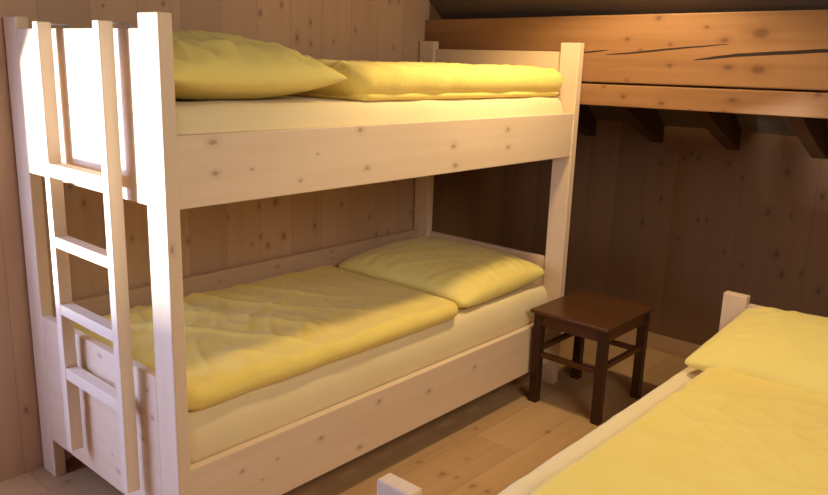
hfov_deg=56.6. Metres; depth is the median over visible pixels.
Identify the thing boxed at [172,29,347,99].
pillow
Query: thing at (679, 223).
wall
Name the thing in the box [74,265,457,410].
duvet
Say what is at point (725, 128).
rafter
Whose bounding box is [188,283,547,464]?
mattress
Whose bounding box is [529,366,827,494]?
duvet
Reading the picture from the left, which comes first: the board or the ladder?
the ladder
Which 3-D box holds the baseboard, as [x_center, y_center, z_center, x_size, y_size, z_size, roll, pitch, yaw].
[1.890,0.657,3.823,3.655,0.092,0.018,14,18,40]
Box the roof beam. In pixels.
[425,9,827,90]
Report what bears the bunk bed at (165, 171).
on the floor
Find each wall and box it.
[0,0,502,481]
[499,120,827,345]
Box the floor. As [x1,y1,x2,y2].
[0,332,688,494]
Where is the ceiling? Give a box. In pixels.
[429,0,827,135]
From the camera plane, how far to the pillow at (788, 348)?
2.58 m
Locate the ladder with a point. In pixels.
(121, 398)
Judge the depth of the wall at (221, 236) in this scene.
3.28 m
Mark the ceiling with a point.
(446, 9)
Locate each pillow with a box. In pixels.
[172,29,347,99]
[337,237,544,307]
[685,307,827,395]
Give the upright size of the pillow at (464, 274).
0.163 m
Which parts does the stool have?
leg, leg, seat, leg, leg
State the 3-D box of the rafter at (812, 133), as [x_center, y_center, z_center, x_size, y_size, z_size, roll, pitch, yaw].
[1.675,-0.640,3.276,0.064,0.573,0.693,14,18,40]
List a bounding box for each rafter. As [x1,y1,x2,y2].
[578,104,596,135]
[592,82,663,142]
[676,85,741,150]
[774,89,827,158]
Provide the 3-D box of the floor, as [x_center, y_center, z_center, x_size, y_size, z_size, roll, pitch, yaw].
[0.141,1.127,2.070,3.850,0.100,5.350,14,18,40]
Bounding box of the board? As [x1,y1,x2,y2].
[580,83,827,118]
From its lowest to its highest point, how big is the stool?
0.452 m
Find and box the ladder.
[32,20,139,493]
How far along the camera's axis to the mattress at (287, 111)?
2.47 m
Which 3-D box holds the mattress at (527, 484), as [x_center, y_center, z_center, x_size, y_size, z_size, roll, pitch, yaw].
[0.957,0.670,2.166,0.862,0.223,2.000,14,18,40]
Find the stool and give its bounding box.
[528,289,654,425]
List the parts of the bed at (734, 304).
bed post, bed post, panel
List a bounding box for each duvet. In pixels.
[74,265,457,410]
[291,59,562,100]
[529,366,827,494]
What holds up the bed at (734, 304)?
on the floor
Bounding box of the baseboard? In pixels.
[616,328,700,358]
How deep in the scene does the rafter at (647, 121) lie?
3.90 m
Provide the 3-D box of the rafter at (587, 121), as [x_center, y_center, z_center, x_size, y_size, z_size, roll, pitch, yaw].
[0.779,-0.857,4.045,0.064,0.573,0.693,14,18,40]
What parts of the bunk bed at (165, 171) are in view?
bed post, panel, panel, bed post, rail, rail, rail, bed post, panel, panel, bed post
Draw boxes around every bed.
[3,12,583,494]
[377,291,763,494]
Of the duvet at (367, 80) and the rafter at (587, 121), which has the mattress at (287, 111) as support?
the duvet at (367, 80)
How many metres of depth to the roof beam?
3.16 m
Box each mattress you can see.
[175,95,562,134]
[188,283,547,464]
[497,367,702,494]

